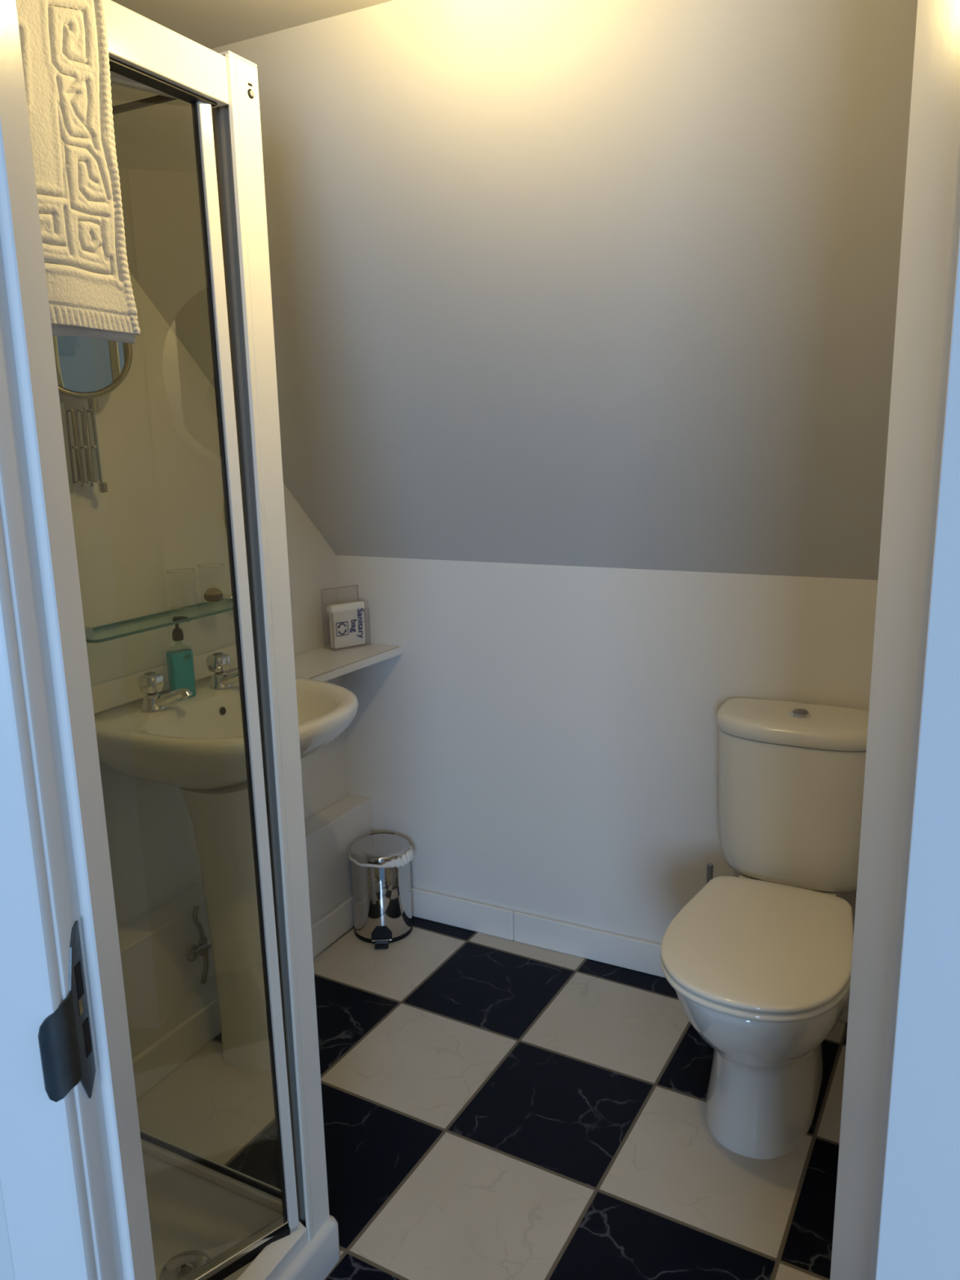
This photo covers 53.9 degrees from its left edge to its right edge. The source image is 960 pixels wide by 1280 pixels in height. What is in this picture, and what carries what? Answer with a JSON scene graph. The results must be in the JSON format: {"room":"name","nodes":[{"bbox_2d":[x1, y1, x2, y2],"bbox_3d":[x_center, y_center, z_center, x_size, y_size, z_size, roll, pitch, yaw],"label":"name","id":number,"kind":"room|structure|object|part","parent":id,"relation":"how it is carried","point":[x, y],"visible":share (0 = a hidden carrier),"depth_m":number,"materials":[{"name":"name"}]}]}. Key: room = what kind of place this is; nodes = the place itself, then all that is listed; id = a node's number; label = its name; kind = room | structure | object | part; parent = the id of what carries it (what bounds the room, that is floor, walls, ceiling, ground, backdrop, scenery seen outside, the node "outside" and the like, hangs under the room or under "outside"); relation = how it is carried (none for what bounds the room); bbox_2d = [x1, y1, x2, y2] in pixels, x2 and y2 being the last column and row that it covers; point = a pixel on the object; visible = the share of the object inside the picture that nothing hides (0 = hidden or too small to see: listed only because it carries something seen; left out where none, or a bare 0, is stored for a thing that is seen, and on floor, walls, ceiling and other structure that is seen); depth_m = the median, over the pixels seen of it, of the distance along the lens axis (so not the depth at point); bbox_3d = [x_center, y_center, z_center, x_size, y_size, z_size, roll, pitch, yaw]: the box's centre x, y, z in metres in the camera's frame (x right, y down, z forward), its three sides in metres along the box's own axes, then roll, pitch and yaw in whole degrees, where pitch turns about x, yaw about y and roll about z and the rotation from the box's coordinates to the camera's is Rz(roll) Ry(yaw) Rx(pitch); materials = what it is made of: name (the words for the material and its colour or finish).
{"room":"bathroom","nodes":[
{"label":"bathroom","id":0,"kind":"room"},
{"bbox_2d":[0,1186,13,1279],"bbox_3d":[-0.485,0.239,0.800,0.254,1.992,0.091,-1,12,0],"label":"wall","id":1,"kind":"structure","parent":0,"point":[6,1266],"depth_m":0.82,"materials":[{"name":"paint"}]},
{"bbox_2d":[0,0,959,1279],"bbox_3d":[0.004,0.229,0.793,0.821,1.995,0.105,-1,12,0],"label":"door frame","id":2,"kind":"structure","parent":1,"relation":"in","point":[73,1184],"depth_m":0.75,"materials":[{"name":"white paint"}]},
{"bbox_2d":[37,920,95,1102],"bbox_3d":[-0.338,0.318,0.778,0.012,0.158,0.056,3,13,17],"label":"strike plate","id":3,"kind":"object","parent":2,"relation":"attached to","point":[64,1036],"visible":1,"depth_m":0.78,"materials":[{"name":"metal"}]},
{"bbox_3d":[-0.335,0.315,0.792,0.002,0.158,0.028,-1,12,0],"label":"plate","id":4,"kind":"part","parent":3,"relation":"part of","materials":[{"name":"metal"}]},
{"bbox_2d":[875,230,959,1279],"bbox_3d":[0.572,0.306,0.525,0.657,1.917,0.045,10,16,42],"label":"bathroom door","id":5,"kind":"structure","parent":2,"relation":"attached to","point":[919,1233],"depth_m":0.70,"materials":[{"name":"white paint"}]},
{"bbox_2d":[58,271,348,929],"bbox_3d":[-0.887,0.010,1.908,0.100,1.992,1.900,5,14,27],"label":"wall","id":6,"kind":"structure","parent":0,"point":[162,508],"depth_m":2.11,"materials":[{"name":"paint"}]},
{"bbox_2d":[52,335,132,493],"bbox_3d":[-0.768,-0.471,1.833,0.188,0.369,0.056,-8,14,-29],"label":"mirror","id":7,"kind":"object","parent":6,"relation":"attached to","point":[89,368],"visible":0.48,"depth_m":1.82,"materials":[{"name":"silver metal"}]},
{"bbox_2d":[52,335,125,392],"bbox_3d":[-0.760,-0.556,1.797,0.164,0.164,0.002,-7,13,-25],"label":"mirror glass","id":8,"kind":"object","parent":7,"relation":"attached to","point":[82,364],"depth_m":1.81,"materials":[{"name":"silver mirror"}]},
{"bbox_3d":[-0.760,-0.465,1.853,0.019,0.036,0.022,5,14,27],"label":"stem","id":9,"kind":"part","parent":7,"relation":"part of","materials":[{"name":"gold metal"}]},
{"bbox_2d":[84,593,232,643],"bbox_3d":[-0.669,-0.053,2.084,0.118,0.029,0.540,5,14,27],"label":"glass shelf","id":10,"kind":"object","parent":6,"relation":"attached to","point":[227,598],"visible":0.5,"depth_m":2.02,"materials":[{"name":"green glass"}]},
{"bbox_2d":[166,568,197,611],"bbox_3d":[-0.656,-0.106,2.085,0.061,0.096,0.061,5,14,27],"label":"tumbler","id":11,"kind":"object","parent":10,"relation":"on","point":[180,568],"visible":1,"depth_m":2.08,"materials":[{"name":"clear glass"}]},
{"bbox_2d":[196,563,226,606],"bbox_3d":[-0.613,-0.124,2.164,0.061,0.096,0.061,1,12,10],"label":"tumbler","id":12,"kind":"object","parent":10,"relation":"on","point":[206,563],"visible":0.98,"depth_m":2.16,"materials":[{"name":"clear glass"}]},
{"bbox_2d":[203,587,223,602],"bbox_3d":[-0.612,-0.104,2.169,0.044,0.031,0.044,5,14,27],"label":"soap dish","id":13,"kind":"object","parent":10,"relation":"on","point":[211,594],"visible":1,"depth_m":2.15,"materials":[{"name":"brown metal"}]},
{"bbox_2d":[90,643,237,713],"bbox_3d":[-0.746,0.099,2.078,0.009,0.058,0.638,5,14,27],"label":"backsplash","id":14,"kind":"structure","parent":6,"relation":"attached to","point":[123,690],"depth_m":2.05,"materials":[{"name":"white tile"}]},
{"bbox_2d":[223,501,226,528],"bbox_3d":[-0.590,-0.308,2.308,0.016,0.090,0.084,5,14,27],"label":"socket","id":15,"kind":"object","parent":6,"relation":"attached to","point":[224,501],"visible":0.03,"depth_m":2.27,"materials":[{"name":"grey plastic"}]},
{"bbox_2d":[117,795,372,1058],"bbox_3d":[-0.602,0.742,2.398,0.080,0.345,1.075,5,14,27],"label":"pipe boxing","id":16,"kind":"object","parent":6,"relation":"attached to","point":[162,988],"depth_m":2.17,"materials":[{"name":"paint"}]},
{"bbox_2d":[132,894,354,1099],"bbox_3d":[-0.557,0.869,2.403,0.014,0.092,1.075,5,14,27],"label":"baseboard","id":17,"kind":"structure","parent":16,"relation":"attached to","point":[163,1056],"depth_m":2.18,"materials":[{"name":"white paint"}]},
{"bbox_2d":[293,642,403,681],"bbox_3d":[-0.409,0.062,2.512,0.212,0.022,0.434,5,14,27],"label":"corner shelf","id":18,"kind":"object","parent":6,"relation":"attached to","point":[321,664],"visible":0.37,"depth_m":2.52,"materials":[{"name":"white paint"}]},
{"bbox_2d":[321,585,370,651],"bbox_3d":[-0.374,-0.062,2.640,0.118,0.166,0.057,-10,15,-37],"label":"holder","id":19,"kind":"object","parent":18,"relation":"on","point":[352,585],"visible":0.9,"depth_m":2.63,"materials":[{"name":"clear plastic"}]},
{"bbox_2d":[326,600,364,648],"bbox_3d":[-0.371,-0.042,2.634,0.108,0.121,0.033,-10,15,-37],"label":"bags","id":20,"kind":"object","parent":19,"relation":"in","point":[348,622],"visible":1,"depth_m":2.62,"materials":[{"name":"white paper"}]},
{"bbox_2d":[136,915,847,1279],"bbox_3d":[-0.066,1.090,1.662,2.028,0.050,2.269,6,14,29],"label":"floor","id":21,"kind":"structure","parent":0,"point":[495,1108],"depth_m":1.95,"materials":[{"name":"tile"}]},
{"bbox_2d":[93,670,358,1072],"bbox_3d":[-0.508,0.549,2.101,0.481,0.842,0.508,5,14,27],"label":"basin","id":22,"kind":"object","parent":21,"relation":"on","point":[195,744],"visible":0.64,"depth_m":2.04,"materials":[{"name":"ceramic"}]},
{"bbox_2d":[137,671,192,711],"bbox_3d":[-0.655,0.108,1.973,0.123,0.079,0.049,3,13,19],"label":"tap","id":23,"kind":"object","parent":22,"relation":"on","point":[149,683],"visible":1,"depth_m":1.97,"materials":[{"name":"silver metal"}]},
{"bbox_3d":[-0.690,0.091,1.982,0.047,0.040,0.047,3,13,19],"label":"handle","id":24,"kind":"part","parent":23,"relation":"part of","materials":[{"name":"silver metal"}]},
{"bbox_3d":[-0.644,0.122,1.972,0.101,0.052,0.027,3,13,19],"label":"spout","id":25,"kind":"part","parent":23,"relation":"part of","materials":[{"name":"silver metal"}]},
{"bbox_2d":[165,616,195,699],"bbox_3d":[-0.654,0.037,2.060,0.053,0.181,0.033,-13,17,-43],"label":"soap dispenser","id":26,"kind":"object","parent":22,"relation":"on","point":[180,668],"visible":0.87,"depth_m":2.05,"materials":[{"name":"green plastic"}]},
{"bbox_2d":[165,648,195,699],"bbox_3d":[-0.654,0.075,2.068,0.053,0.104,0.033,-13,17,-43],"label":"bottle","id":27,"kind":"object","parent":26,"relation":"attached to","point":[180,668],"depth_m":2.05,"materials":[{"name":"teal plastic"}]},
{"bbox_2d":[183,653,191,664],"bbox_3d":[-0.636,0.043,2.056,0.023,0.029,0.001,-13,17,-43],"label":"print","id":28,"kind":"object","parent":26,"relation":"attached to","point":[187,656],"depth_m":2.06},
{"bbox_2d":[186,905,211,983],"bbox_3d":[-0.645,0.704,2.151,0.026,0.195,0.079,3,13,19],"label":"supply valve","id":29,"kind":"object","parent":22,"relation":"attached to","point":[204,944],"visible":0.99,"depth_m":2.16,"materials":[{"name":"metal"}]},
{"bbox_2d":[205,652,239,688],"bbox_3d":[-0.563,0.072,2.136,0.123,0.079,0.049,6,14,31],"label":"tap","id":30,"kind":"object","parent":22,"relation":"on","point":[218,663],"visible":0.8,"depth_m":2.14,"materials":[{"name":"silver metal"}]},
{"bbox_3d":[-0.595,0.053,2.151,0.047,0.040,0.047,6,14,31],"label":"handle","id":31,"kind":"part","parent":30,"relation":"part of","materials":[{"name":"silver metal"}]},
{"bbox_3d":[-0.553,0.086,2.133,0.101,0.052,0.027,6,14,31],"label":"spout","id":32,"kind":"part","parent":30,"relation":"part of","materials":[{"name":"silver metal"}]},
{"bbox_3d":[-0.514,0.229,2.032,0.481,0.187,0.508,5,14,27],"label":"bowl","id":33,"kind":"part","parent":22,"relation":"part of","materials":[{"name":"ceramic"}]},
{"bbox_2d":[142,1151,340,1279],"bbox_3d":[-0.725,1.073,1.493,0.726,0.081,0.710,5,14,27],"label":"shower tray","id":34,"kind":"object","parent":21,"relation":"on","point":[193,1219],"visible":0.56,"depth_m":1.65,"materials":[{"name":"ceramic"}]},
{"bbox_2d":[104,0,329,1279],"bbox_3d":[-0.752,0.157,1.295,0.714,1.795,0.699,5,14,27],"label":"shower enclosure","id":35,"kind":"object","parent":34,"relation":"on","point":[144,55],"visible":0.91,"depth_m":1.36,"materials":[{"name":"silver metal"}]},
{"bbox_2d":[15,0,141,343],"bbox_3d":[-0.515,-0.492,0.895,0.081,0.380,0.404,5,14,27],"label":"towel","id":36,"kind":"object","parent":35,"relation":"hanging from","point":[64,43],"visible":0.77,"depth_m":1.00,"materials":[{"name":"white fabric"}]},
{"bbox_3d":[-0.483,-0.654,0.937,0.033,0.056,0.641,5,14,27],"label":"rail","id":37,"kind":"part","parent":35,"relation":"part of","materials":[{"name":"white metal"}]},
{"bbox_3d":[-0.602,0.958,1.780,0.668,0.018,0.028,5,14,27],"label":"rail","id":38,"kind":"part","parent":35,"relation":"part of","materials":[{"name":"metal"}]},
{"bbox_3d":[-0.333,0.134,1.381,0.029,1.704,0.020,-12,16,-40],"label":"door frame","id":39,"kind":"part","parent":35,"relation":"part of","materials":[{"name":"white metal"}]},
{"bbox_3d":[-0.449,1.046,1.302,0.035,0.041,0.641,5,14,27],"label":"rail","id":40,"kind":"part","parent":35,"relation":"part of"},
{"bbox_3d":[-0.308,0.122,1.423,0.043,1.791,0.057,5,14,27],"label":"corner post","id":41,"kind":"part","parent":35,"relation":"part of","materials":[{"name":"white metal"}]},
{"bbox_2d":[348,832,414,948],"bbox_3d":[-0.279,0.709,2.709,0.178,0.266,0.190,-12,16,-42],"label":"pedal bin","id":42,"kind":"object","parent":21,"relation":"on","point":[380,869],"visible":1,"depth_m":2.65,"materials":[{"name":"silver metal"}]},
{"bbox_3d":[-0.285,0.590,2.687,0.170,0.025,0.170,5,14,27],"label":"lid","id":43,"kind":"part","parent":42,"relation":"part of","materials":[{"name":"metal"}]},
{"bbox_3d":[-0.276,0.842,2.651,0.056,0.004,0.006,-2,12,-3],"label":"pedal trim","id":44,"kind":"part","parent":42,"relation":"part of","materials":[{"name":"silver metal"}]},
{"bbox_2d":[706,862,713,884],"bbox_3d":[0.549,0.721,2.280,0.086,0.388,0.086,5,14,27],"label":"toilet brush","id":45,"kind":"object","parent":21,"relation":"on","point":[709,866],"visible":0.19,"depth_m":2.24,"materials":[{"name":"metal"}]},
{"bbox_2d":[659,697,869,1159],"bbox_3d":[0.597,0.588,1.929,0.374,0.794,0.699,5,14,27],"label":"toilet","id":46,"kind":"object","parent":21,"relation":"on","point":[757,962],"visible":0.9,"depth_m":1.91,"materials":[{"name":"ceramic"}]},
{"bbox_3d":[0.543,0.595,1.835,0.348,0.015,0.485,5,14,27],"label":"seat","id":47,"kind":"part","parent":46,"relation":"part of","materials":[{"name":"plastic"}]},
{"bbox_3d":[0.543,0.575,1.831,0.346,0.019,0.483,5,14,27],"label":"lid","id":48,"kind":"part","parent":46,"relation":"part of","materials":[{"name":"plastic"}]},
{"bbox_3d":[0.704,0.184,2.072,0.374,0.044,0.195,5,14,27],"label":"cistern lid","id":49,"kind":"part","parent":46,"relation":"part of","materials":[{"name":"ceramic"}]},
{"bbox_2d":[110,0,917,580],"bbox_3d":[-0.144,-0.449,1.241,1.950,1.004,2.400,5,14,27],"label":"ceiling","id":50,"kind":"structure","parent":0,"point":[593,283],"depth_m":1.63,"materials":[{"name":"paint"}]},
{"bbox_2d":[336,555,877,943],"bbox_3d":[0.402,0.339,2.456,1.950,1.068,0.100,5,14,27],"label":"wall","id":51,"kind":"structure","parent":0,"point":[543,740],"depth_m":2.47,"materials":[{"name":"paint"}]},
{"bbox_2d":[410,886,848,1022],"bbox_3d":[0.428,0.832,2.488,1.655,0.090,0.014,5,14,27],"label":"baseboard","id":52,"kind":"structure","parent":51,"relation":"attached to","point":[633,953],"depth_m":2.61,"materials":[{"name":"white paint"}]}
]}

